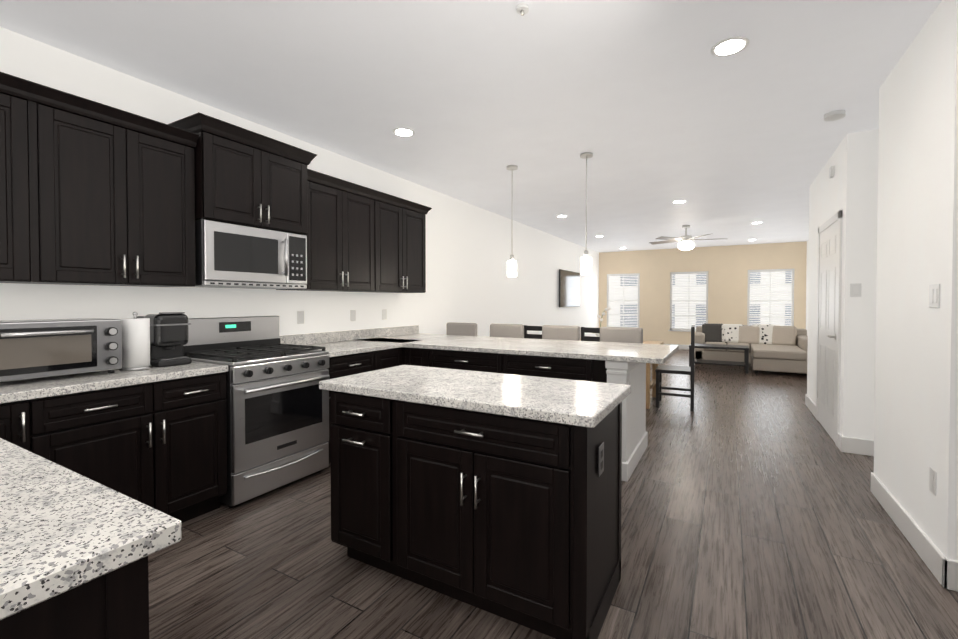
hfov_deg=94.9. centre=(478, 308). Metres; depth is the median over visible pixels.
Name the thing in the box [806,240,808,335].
wall
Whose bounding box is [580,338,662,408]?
dining table
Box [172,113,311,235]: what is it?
upper cabinet
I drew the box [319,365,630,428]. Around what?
island countertop
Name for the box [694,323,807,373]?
sectional sofa
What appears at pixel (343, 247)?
upper cabinet
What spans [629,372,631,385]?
outlet
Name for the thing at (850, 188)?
wall block
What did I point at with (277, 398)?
range
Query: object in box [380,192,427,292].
upper cabinet
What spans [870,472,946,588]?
baseboard
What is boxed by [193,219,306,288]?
over-the-range microwave
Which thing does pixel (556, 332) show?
bar stool
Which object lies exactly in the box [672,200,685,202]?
recessed light
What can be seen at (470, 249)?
wall
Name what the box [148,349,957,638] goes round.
floor
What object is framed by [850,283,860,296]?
switch plate
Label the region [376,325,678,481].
countertop
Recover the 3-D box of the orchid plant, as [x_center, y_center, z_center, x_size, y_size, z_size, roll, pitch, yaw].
[1.632,0.213,5.864,0.253,0.472,0.169,1,1,30]
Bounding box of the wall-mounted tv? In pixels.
[559,269,579,306]
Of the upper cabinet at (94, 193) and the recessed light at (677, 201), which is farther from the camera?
the recessed light at (677, 201)
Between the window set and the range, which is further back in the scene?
the window set
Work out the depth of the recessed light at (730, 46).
2.46 m
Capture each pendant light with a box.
[507,165,517,276]
[580,152,592,274]
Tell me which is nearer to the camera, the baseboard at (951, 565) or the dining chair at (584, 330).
the baseboard at (951, 565)
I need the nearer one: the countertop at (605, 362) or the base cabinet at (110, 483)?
the base cabinet at (110, 483)
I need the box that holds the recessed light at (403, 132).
[392,128,414,136]
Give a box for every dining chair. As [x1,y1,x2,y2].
[524,325,541,338]
[581,327,599,341]
[655,325,694,410]
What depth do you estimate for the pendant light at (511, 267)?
4.67 m
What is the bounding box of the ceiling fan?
[649,225,725,249]
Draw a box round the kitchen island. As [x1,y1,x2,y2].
[322,389,621,638]
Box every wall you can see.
[0,27,598,337]
[599,241,806,344]
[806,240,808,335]
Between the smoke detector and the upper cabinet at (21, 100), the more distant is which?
the smoke detector
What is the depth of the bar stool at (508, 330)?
5.27 m
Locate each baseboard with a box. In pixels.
[663,344,688,349]
[805,394,815,417]
[839,434,873,455]
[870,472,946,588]
[946,559,957,591]
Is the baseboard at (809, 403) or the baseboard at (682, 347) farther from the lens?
the baseboard at (682, 347)
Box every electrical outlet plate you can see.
[297,311,303,323]
[350,310,355,320]
[382,309,386,319]
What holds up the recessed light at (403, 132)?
in the ceiling
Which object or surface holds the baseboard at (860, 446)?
attached to the wall block at (850, 188)
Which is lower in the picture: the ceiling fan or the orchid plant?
the orchid plant
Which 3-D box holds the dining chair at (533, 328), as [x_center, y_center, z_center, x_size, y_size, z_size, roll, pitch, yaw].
[0.861,0.709,5.681,0.440,1.000,0.430,1,1,30]
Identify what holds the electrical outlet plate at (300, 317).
attached to the wall at (470, 249)
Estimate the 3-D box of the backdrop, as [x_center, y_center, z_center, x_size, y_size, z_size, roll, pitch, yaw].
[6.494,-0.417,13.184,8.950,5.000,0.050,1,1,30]
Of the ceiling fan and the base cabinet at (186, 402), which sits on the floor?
the base cabinet at (186, 402)
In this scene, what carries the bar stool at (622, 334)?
on the floor
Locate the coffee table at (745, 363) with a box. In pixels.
[689,343,748,373]
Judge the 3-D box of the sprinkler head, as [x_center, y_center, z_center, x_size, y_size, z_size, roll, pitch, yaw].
[0.210,-1.451,2.102,0.065,0.039,0.087,1,1,30]
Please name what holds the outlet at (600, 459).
attached to the kitchen island
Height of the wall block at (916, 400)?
2.740 m
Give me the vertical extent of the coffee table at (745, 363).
0.460 m
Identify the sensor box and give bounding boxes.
[829,166,834,177]
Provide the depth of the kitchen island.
1.78 m
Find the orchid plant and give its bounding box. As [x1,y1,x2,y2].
[596,307,610,336]
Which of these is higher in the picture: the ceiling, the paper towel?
the ceiling
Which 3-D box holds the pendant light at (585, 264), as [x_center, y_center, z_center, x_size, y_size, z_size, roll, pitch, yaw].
[1.049,-0.923,4.300,0.120,1.169,0.120,1,1,30]
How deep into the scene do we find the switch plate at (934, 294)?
2.13 m
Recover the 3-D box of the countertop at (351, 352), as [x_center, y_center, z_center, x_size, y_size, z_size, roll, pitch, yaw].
[-1.224,0.733,3.919,0.660,1.010,0.871,1,1,30]
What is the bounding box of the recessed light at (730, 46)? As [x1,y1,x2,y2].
[711,36,749,56]
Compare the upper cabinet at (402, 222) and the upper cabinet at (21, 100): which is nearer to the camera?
the upper cabinet at (21, 100)
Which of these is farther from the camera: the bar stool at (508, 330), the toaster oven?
the bar stool at (508, 330)
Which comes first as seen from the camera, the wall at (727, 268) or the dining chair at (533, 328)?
the dining chair at (533, 328)
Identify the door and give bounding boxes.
[816,210,842,446]
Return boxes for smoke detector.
[824,110,845,120]
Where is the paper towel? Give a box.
[119,312,151,370]
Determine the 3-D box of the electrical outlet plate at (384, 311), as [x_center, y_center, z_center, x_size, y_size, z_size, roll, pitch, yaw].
[-1.050,0.062,4.884,0.006,0.115,0.075,1,1,30]
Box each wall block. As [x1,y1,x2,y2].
[807,129,878,439]
[874,0,957,560]
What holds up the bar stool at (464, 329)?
on the floor
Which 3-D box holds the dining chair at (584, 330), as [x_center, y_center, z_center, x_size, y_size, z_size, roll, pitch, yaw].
[1.505,0.715,5.316,0.440,1.000,0.430,1,1,30]
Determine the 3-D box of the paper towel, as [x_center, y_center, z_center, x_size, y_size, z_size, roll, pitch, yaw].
[-1.996,0.182,2.554,0.150,0.333,0.150,1,1,30]
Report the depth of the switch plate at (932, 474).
2.13 m
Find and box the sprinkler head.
[517,3,528,15]
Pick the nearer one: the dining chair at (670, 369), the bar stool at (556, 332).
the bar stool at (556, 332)
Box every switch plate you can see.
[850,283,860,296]
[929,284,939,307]
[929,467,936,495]
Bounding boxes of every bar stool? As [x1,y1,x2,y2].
[446,322,476,335]
[490,324,523,337]
[542,325,579,340]
[600,327,642,343]
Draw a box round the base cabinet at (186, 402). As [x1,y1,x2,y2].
[0,361,227,510]
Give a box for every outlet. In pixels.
[598,442,603,476]
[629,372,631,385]
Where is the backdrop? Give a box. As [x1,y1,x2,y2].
[609,271,791,327]
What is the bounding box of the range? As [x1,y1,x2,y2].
[183,316,329,507]
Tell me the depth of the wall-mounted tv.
10.33 m
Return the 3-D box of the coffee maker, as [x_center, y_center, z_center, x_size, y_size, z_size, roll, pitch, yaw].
[-1.977,0.183,2.751,0.300,0.325,0.192,1,1,30]
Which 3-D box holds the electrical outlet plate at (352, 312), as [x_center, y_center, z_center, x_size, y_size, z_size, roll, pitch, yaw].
[-1.281,0.069,4.475,0.006,0.115,0.075,1,1,30]
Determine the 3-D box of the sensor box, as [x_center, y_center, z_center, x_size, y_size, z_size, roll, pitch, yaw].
[3.401,-1.317,4.237,0.029,0.100,0.080,1,1,30]
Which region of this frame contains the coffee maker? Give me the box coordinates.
[137,312,191,366]
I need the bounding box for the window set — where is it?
[607,269,793,331]
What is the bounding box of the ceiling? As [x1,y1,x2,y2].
[0,0,941,252]
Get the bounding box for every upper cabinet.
[0,72,43,283]
[44,86,195,286]
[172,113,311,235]
[276,172,383,291]
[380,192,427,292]
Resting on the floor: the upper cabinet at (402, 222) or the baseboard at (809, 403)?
the baseboard at (809, 403)
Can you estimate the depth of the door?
4.27 m
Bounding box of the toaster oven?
[0,318,121,381]

